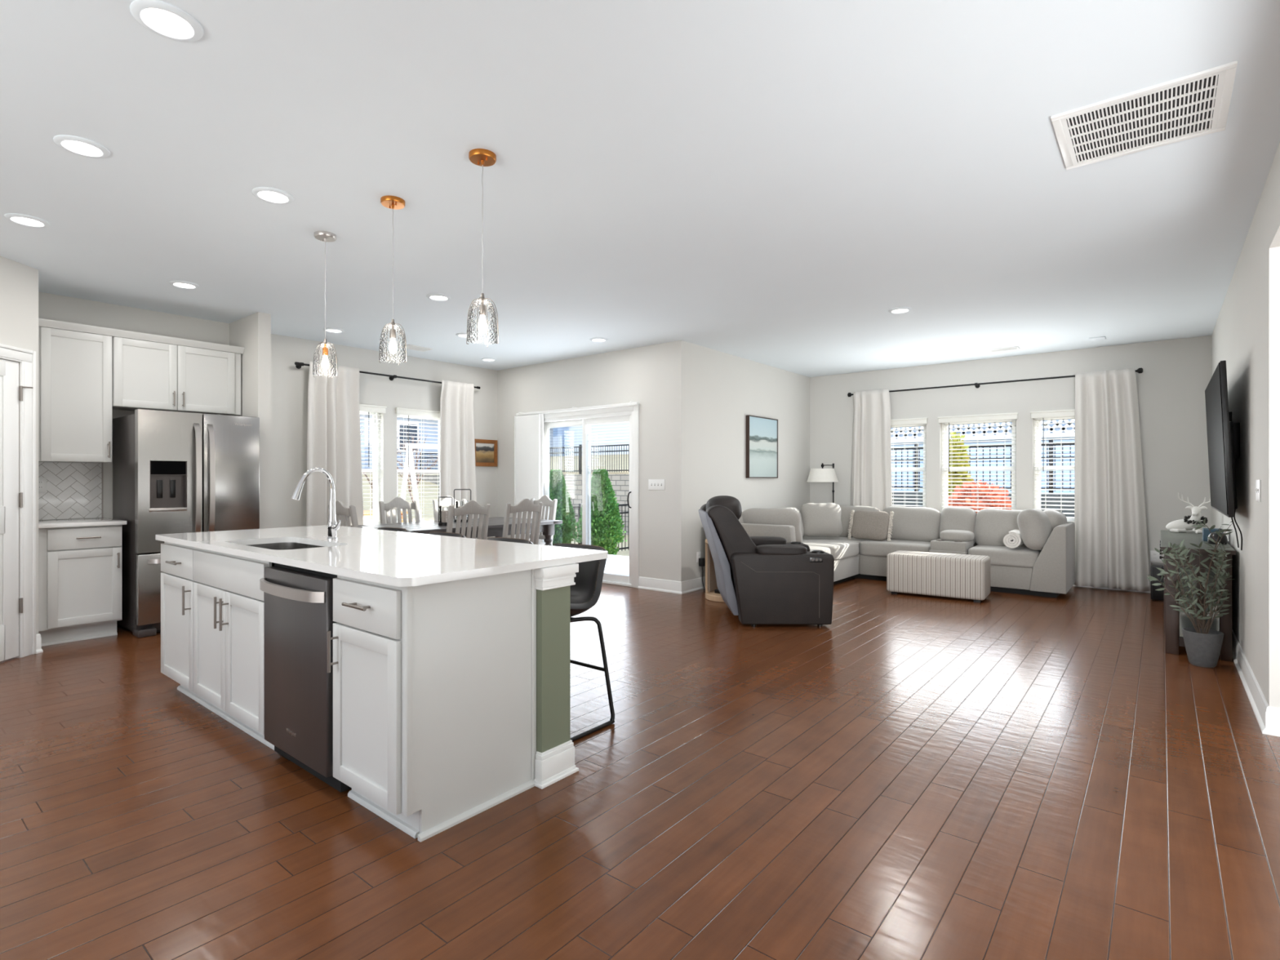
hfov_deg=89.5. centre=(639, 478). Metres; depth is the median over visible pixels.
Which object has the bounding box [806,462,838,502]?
floor lamp
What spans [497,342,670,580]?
wall
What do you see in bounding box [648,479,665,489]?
light switch
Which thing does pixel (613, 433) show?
neighbor house
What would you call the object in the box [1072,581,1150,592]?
baseboard
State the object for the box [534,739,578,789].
baseboard
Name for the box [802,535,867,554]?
seat cushion
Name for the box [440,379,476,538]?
linen curtain
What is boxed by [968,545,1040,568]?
seat cushion
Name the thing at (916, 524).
cushion
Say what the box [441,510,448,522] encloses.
candle
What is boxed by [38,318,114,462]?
upper cabinet
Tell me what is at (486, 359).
recessed light
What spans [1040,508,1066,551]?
cushion
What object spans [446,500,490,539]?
dining chair
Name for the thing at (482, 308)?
socket
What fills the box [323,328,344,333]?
recessed light
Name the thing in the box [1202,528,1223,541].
tissue box
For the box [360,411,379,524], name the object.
window
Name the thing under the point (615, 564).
patio slab
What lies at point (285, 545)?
sink
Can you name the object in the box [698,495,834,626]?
recliner
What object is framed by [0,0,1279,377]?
ceiling
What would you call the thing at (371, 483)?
bare tree
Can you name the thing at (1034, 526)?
throw pillow
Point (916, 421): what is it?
window blind
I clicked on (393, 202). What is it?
pendant lamp
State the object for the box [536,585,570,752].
wall
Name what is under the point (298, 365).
curtain rod
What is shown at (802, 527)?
cushion
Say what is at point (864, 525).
fringed pillow
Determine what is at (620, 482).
wall
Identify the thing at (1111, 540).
linen curtain
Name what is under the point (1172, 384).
wall
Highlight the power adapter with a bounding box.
[698,557,705,591]
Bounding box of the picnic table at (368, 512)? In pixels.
[363,510,408,522]
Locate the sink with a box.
[248,542,324,566]
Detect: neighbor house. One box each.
[360,413,552,469]
[552,426,568,456]
[568,422,629,455]
[890,418,1075,494]
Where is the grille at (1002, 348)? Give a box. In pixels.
[991,347,1017,351]
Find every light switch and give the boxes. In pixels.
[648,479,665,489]
[1254,480,1261,502]
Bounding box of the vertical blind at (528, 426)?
[514,401,639,542]
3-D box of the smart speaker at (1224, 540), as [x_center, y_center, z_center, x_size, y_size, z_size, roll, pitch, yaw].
[4.287,0.439,4.790,0.112,0.090,0.112,0,0,39]
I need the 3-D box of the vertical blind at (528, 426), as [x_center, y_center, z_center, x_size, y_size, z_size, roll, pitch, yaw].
[-0.833,0.166,7.936,2.070,2.087,0.100,0,0,39]
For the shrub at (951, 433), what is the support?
on the ground
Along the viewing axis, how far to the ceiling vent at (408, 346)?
7.36 m
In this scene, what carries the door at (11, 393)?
in the wall at (19, 282)
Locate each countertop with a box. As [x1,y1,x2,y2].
[38,517,126,528]
[155,524,608,586]
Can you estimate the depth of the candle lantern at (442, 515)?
6.59 m
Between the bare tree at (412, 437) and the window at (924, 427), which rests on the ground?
the bare tree at (412, 437)
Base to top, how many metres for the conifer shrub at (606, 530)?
1.908 m
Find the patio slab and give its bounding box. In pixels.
[604,554,629,575]
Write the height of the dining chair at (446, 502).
1.040 m
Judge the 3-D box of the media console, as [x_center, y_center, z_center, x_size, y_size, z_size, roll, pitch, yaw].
[4.467,0.864,5.226,0.402,0.760,1.916,0,0,39]
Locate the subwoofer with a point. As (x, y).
(1154, 594)
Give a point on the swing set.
(411, 464)
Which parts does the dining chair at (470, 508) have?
post, crest rail, post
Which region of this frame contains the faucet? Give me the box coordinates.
[291,467,341,539]
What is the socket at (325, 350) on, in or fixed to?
attached to the pendant lamp at (324, 236)
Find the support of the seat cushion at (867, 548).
on the sectional sofa
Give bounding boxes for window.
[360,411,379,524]
[396,414,439,523]
[890,423,925,507]
[942,419,1016,510]
[1034,416,1075,520]
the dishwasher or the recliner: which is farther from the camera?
the recliner
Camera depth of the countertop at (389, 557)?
2.90 m
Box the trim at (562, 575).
[533,563,578,590]
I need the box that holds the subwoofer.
[1150,562,1164,600]
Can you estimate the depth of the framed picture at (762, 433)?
8.31 m
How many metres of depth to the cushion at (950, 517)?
7.68 m
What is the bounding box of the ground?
[361,453,629,556]
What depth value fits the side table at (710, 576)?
6.76 m
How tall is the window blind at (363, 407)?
1.486 m
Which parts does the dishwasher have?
handle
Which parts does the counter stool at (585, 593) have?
leg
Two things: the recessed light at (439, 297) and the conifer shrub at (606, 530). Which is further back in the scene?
the conifer shrub at (606, 530)
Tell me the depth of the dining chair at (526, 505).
6.65 m
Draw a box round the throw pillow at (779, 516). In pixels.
[741,507,802,542]
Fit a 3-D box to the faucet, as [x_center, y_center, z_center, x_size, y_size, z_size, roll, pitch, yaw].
[-1.704,0.135,3.419,0.138,0.391,0.239,0,0,39]
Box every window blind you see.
[359,404,386,521]
[395,407,439,519]
[890,417,928,506]
[937,412,1018,511]
[1030,408,1075,522]
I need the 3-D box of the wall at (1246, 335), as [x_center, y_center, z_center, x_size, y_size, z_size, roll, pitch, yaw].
[2.251,-0.128,2.038,0.120,2.743,12.000,0,0,39]
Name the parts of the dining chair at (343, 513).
crest rail, post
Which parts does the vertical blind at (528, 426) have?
head rail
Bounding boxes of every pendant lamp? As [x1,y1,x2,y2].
[312,231,337,378]
[378,195,406,364]
[466,148,498,346]
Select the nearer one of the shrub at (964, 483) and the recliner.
the recliner
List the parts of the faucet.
spout, lever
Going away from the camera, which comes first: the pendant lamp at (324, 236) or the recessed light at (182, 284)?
the pendant lamp at (324, 236)
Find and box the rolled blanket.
[1003,529,1023,547]
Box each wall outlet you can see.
[38,477,46,492]
[696,551,700,562]
[1150,550,1164,562]
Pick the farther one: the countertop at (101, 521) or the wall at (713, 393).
the wall at (713, 393)
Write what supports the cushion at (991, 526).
on the sectional sofa
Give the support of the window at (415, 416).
in the wall at (289, 384)
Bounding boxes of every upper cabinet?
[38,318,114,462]
[112,328,244,415]
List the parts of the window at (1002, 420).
sash, sash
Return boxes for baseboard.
[35,633,43,653]
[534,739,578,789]
[637,576,681,594]
[681,576,705,594]
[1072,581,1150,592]
[1231,628,1268,731]
[1262,706,1279,736]
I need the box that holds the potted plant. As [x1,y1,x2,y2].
[1146,517,1235,667]
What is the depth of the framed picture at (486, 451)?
8.76 m
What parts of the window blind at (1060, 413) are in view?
ladder cord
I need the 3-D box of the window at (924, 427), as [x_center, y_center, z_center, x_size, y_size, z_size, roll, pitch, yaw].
[3.595,-0.118,8.743,0.625,1.335,0.160,0,0,39]
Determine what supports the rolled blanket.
on the sectional sofa
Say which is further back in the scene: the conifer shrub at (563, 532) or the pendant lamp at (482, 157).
the conifer shrub at (563, 532)
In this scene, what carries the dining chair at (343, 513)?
on the floor
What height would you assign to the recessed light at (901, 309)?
0.012 m
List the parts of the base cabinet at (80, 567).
drawer, door, handle, handle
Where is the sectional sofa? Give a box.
[705,505,1075,597]
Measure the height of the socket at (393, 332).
0.070 m
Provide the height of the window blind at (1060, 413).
1.316 m
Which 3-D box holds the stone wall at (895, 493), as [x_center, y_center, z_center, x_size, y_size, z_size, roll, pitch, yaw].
[9.857,0.919,10.292,15.600,1.250,0.400,0,0,39]
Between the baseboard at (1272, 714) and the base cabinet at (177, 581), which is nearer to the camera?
the baseboard at (1272, 714)
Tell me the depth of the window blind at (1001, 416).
8.14 m
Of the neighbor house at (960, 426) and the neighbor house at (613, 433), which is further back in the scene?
the neighbor house at (613, 433)
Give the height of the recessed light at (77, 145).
0.012 m
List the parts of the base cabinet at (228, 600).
door, handle, handle, false drawer, door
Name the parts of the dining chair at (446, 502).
post, crest rail, post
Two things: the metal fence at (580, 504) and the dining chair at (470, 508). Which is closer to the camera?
the dining chair at (470, 508)
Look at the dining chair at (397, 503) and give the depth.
7.22 m
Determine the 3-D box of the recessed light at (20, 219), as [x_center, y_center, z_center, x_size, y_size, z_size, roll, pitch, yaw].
[-3.548,-1.493,3.738,0.194,0.012,0.194,0,0,39]
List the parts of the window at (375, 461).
sash, sash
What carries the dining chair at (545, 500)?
on the floor
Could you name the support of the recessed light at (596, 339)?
in the ceiling
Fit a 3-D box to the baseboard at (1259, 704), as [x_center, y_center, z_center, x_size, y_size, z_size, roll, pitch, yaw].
[4.506,1.178,4.946,0.026,0.132,4.641,0,0,39]
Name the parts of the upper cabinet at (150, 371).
door, handle, crown moulding, handle, door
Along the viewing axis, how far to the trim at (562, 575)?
2.65 m
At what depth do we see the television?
4.14 m
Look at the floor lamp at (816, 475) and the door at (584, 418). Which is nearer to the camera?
the door at (584, 418)
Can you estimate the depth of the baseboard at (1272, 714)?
3.13 m
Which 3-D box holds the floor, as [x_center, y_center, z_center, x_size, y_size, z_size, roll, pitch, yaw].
[-0.051,1.304,3.994,9.500,0.120,12.150,0,0,39]
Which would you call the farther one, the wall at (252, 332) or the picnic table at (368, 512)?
the picnic table at (368, 512)
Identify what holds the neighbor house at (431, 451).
on the ground
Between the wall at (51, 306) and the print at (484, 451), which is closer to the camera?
the wall at (51, 306)
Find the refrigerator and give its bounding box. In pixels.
[112,408,259,637]
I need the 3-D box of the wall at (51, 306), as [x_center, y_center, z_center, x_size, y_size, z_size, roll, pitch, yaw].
[-4.571,-0.128,5.592,0.160,2.743,1.755,0,0,39]
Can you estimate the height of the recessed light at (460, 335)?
0.012 m
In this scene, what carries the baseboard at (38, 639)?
attached to the wall at (19, 282)
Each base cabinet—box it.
[38,524,121,646]
[160,541,208,706]
[193,547,274,750]
[327,568,536,842]
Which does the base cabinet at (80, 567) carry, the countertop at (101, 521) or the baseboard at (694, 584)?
the countertop at (101, 521)
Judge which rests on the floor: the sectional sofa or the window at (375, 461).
the sectional sofa
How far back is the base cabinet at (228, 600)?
3.13 m
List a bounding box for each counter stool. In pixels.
[377,527,409,532]
[428,531,466,537]
[487,537,533,544]
[552,542,614,742]
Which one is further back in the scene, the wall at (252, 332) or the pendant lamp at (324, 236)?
the wall at (252, 332)
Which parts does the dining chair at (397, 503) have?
post, crest rail, post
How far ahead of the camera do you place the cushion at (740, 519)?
7.15 m
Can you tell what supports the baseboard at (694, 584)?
attached to the wall at (713, 393)
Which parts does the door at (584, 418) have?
fixed panel, sliding panel, handle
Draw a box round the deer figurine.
[1165,493,1210,533]
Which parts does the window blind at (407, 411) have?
ladder cord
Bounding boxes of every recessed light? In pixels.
[4,213,49,227]
[53,134,110,158]
[129,0,203,42]
[168,280,199,288]
[251,186,293,204]
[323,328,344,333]
[426,293,451,301]
[456,333,474,337]
[480,357,496,361]
[589,337,608,342]
[888,306,911,313]
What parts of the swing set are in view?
leg, leg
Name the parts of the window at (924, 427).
sash, sash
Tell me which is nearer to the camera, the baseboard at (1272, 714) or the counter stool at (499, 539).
the baseboard at (1272, 714)
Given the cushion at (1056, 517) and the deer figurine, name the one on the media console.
the deer figurine
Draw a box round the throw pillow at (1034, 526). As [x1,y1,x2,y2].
[1017,508,1052,550]
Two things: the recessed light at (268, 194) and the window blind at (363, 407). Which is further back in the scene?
the window blind at (363, 407)
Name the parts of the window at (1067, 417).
sash, sash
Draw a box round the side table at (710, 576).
[705,538,724,602]
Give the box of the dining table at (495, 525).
[351,516,562,546]
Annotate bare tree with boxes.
[360,429,402,510]
[396,428,438,510]
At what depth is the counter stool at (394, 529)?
4.68 m
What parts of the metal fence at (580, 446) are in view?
post, post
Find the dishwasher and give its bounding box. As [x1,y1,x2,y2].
[259,563,351,792]
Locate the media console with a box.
[1159,529,1235,661]
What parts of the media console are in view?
door, glass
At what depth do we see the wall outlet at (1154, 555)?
7.03 m
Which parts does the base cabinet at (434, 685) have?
handle, handle, drawer, door, panel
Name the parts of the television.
casing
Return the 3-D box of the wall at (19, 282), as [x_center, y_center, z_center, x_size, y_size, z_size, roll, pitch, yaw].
[-4.338,-0.128,3.955,0.110,2.743,1.350,0,0,-3]
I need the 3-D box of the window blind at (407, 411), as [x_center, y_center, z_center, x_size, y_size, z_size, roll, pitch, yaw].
[-2.700,-0.111,8.053,0.102,1.486,0.783,0,0,39]
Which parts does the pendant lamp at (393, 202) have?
lamp shade, cord, bulb, wire frame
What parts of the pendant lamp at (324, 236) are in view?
wire frame, lamp shade, cord, bulb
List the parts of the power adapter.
cord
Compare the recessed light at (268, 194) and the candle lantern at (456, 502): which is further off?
the candle lantern at (456, 502)
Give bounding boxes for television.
[1204,360,1242,550]
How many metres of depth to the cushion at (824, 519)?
8.18 m
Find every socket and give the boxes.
[322,343,328,355]
[390,324,395,337]
[479,299,485,315]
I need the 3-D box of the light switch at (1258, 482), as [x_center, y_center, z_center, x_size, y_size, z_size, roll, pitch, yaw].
[3.330,0.064,3.481,0.014,0.118,0.165,0,0,39]
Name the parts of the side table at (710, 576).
panel, panel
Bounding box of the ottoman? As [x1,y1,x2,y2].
[886,550,990,602]
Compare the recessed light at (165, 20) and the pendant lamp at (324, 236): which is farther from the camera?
the pendant lamp at (324, 236)
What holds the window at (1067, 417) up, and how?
in the wall at (1172, 384)
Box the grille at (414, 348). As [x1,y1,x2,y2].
[406,346,428,351]
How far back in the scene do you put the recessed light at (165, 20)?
2.10 m
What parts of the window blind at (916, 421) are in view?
ladder cord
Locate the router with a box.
[714,588,719,593]
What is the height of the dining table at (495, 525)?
0.765 m
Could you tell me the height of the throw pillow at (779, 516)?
0.443 m
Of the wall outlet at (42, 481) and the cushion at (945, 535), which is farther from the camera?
the cushion at (945, 535)
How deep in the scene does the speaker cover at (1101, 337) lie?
6.88 m
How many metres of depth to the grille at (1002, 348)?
7.44 m
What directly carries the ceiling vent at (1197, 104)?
in the ceiling
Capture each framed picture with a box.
[474,439,497,466]
[746,414,777,478]
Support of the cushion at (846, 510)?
on the sectional sofa
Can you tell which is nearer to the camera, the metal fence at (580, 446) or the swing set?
the swing set
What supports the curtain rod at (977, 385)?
attached to the wall at (1172, 384)
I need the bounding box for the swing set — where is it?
[400,443,439,521]
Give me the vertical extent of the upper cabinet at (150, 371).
0.624 m
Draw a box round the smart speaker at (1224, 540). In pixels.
[1207,532,1227,544]
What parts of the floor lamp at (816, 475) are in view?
lamp shade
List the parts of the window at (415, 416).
sash, sash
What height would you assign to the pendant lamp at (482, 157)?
0.874 m
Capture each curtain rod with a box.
[294,361,480,389]
[847,367,1142,396]
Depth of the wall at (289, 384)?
7.51 m
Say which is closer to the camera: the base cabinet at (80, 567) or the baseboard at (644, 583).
the base cabinet at (80, 567)
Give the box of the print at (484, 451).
[475,443,493,462]
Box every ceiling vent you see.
[400,344,432,351]
[988,346,1019,352]
[1050,60,1237,169]
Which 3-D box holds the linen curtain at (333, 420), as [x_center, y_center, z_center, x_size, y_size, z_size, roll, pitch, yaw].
[-3.357,-0.013,7.089,0.121,2.455,0.662,0,0,39]
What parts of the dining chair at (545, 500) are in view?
post, rail, crest rail, post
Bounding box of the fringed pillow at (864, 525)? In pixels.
[847,510,893,541]
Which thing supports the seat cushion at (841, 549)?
on the sectional sofa
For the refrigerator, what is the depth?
5.26 m
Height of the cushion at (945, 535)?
0.132 m
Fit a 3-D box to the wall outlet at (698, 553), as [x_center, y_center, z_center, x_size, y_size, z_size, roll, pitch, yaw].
[0.659,0.879,7.238,0.009,0.118,0.075,0,0,39]
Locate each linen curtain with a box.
[306,361,364,526]
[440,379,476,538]
[850,389,892,511]
[1074,368,1150,591]
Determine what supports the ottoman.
on the floor
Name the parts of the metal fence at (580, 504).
post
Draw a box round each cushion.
[738,515,743,523]
[785,507,804,536]
[800,502,842,537]
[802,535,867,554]
[802,537,858,559]
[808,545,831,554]
[838,505,879,537]
[858,538,930,556]
[883,506,941,542]
[939,506,976,543]
[939,529,974,541]
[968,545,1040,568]
[973,508,1027,547]
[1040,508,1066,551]
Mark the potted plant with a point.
(1202, 645)
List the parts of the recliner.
arm, arm, control panel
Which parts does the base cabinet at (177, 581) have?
handle, drawer, door, handle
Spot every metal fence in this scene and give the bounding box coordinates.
[419,444,629,475]
[570,503,629,551]
[891,439,1074,494]
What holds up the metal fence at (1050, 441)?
on the stone wall at (895, 493)
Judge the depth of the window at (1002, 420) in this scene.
8.24 m
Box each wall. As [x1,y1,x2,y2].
[0,256,38,657]
[38,291,229,519]
[229,311,271,528]
[271,333,497,539]
[408,474,629,535]
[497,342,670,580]
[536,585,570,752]
[670,340,809,581]
[809,335,1211,580]
[891,492,1074,516]
[1211,142,1279,707]
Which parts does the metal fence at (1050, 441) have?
post, post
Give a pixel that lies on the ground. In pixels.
(366, 485)
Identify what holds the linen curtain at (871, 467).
hanging from the curtain rod at (977, 385)
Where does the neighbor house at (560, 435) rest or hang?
on the ground
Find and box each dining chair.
[328,500,358,527]
[378,497,420,524]
[432,495,466,520]
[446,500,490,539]
[502,498,542,544]
[528,495,557,545]
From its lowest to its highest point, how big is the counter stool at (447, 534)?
0.890 m
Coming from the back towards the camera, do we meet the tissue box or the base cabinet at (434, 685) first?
the tissue box
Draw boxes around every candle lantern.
[438,496,453,525]
[453,488,471,522]
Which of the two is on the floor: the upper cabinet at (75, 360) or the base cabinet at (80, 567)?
the base cabinet at (80, 567)
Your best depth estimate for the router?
6.67 m
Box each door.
[0,343,35,661]
[543,404,639,587]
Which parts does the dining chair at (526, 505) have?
post, crest rail, post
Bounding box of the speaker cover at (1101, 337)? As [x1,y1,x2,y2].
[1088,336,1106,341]
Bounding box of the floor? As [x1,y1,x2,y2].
[0,577,1279,959]
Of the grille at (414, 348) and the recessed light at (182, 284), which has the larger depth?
the grille at (414, 348)
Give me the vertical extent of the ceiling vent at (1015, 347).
0.012 m
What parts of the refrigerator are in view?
drawer, handle, door, control panel, handle, handle, door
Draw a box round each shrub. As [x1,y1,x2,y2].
[549,469,577,545]
[573,468,626,555]
[947,431,973,497]
[947,480,1011,514]
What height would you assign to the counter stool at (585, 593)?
0.890 m

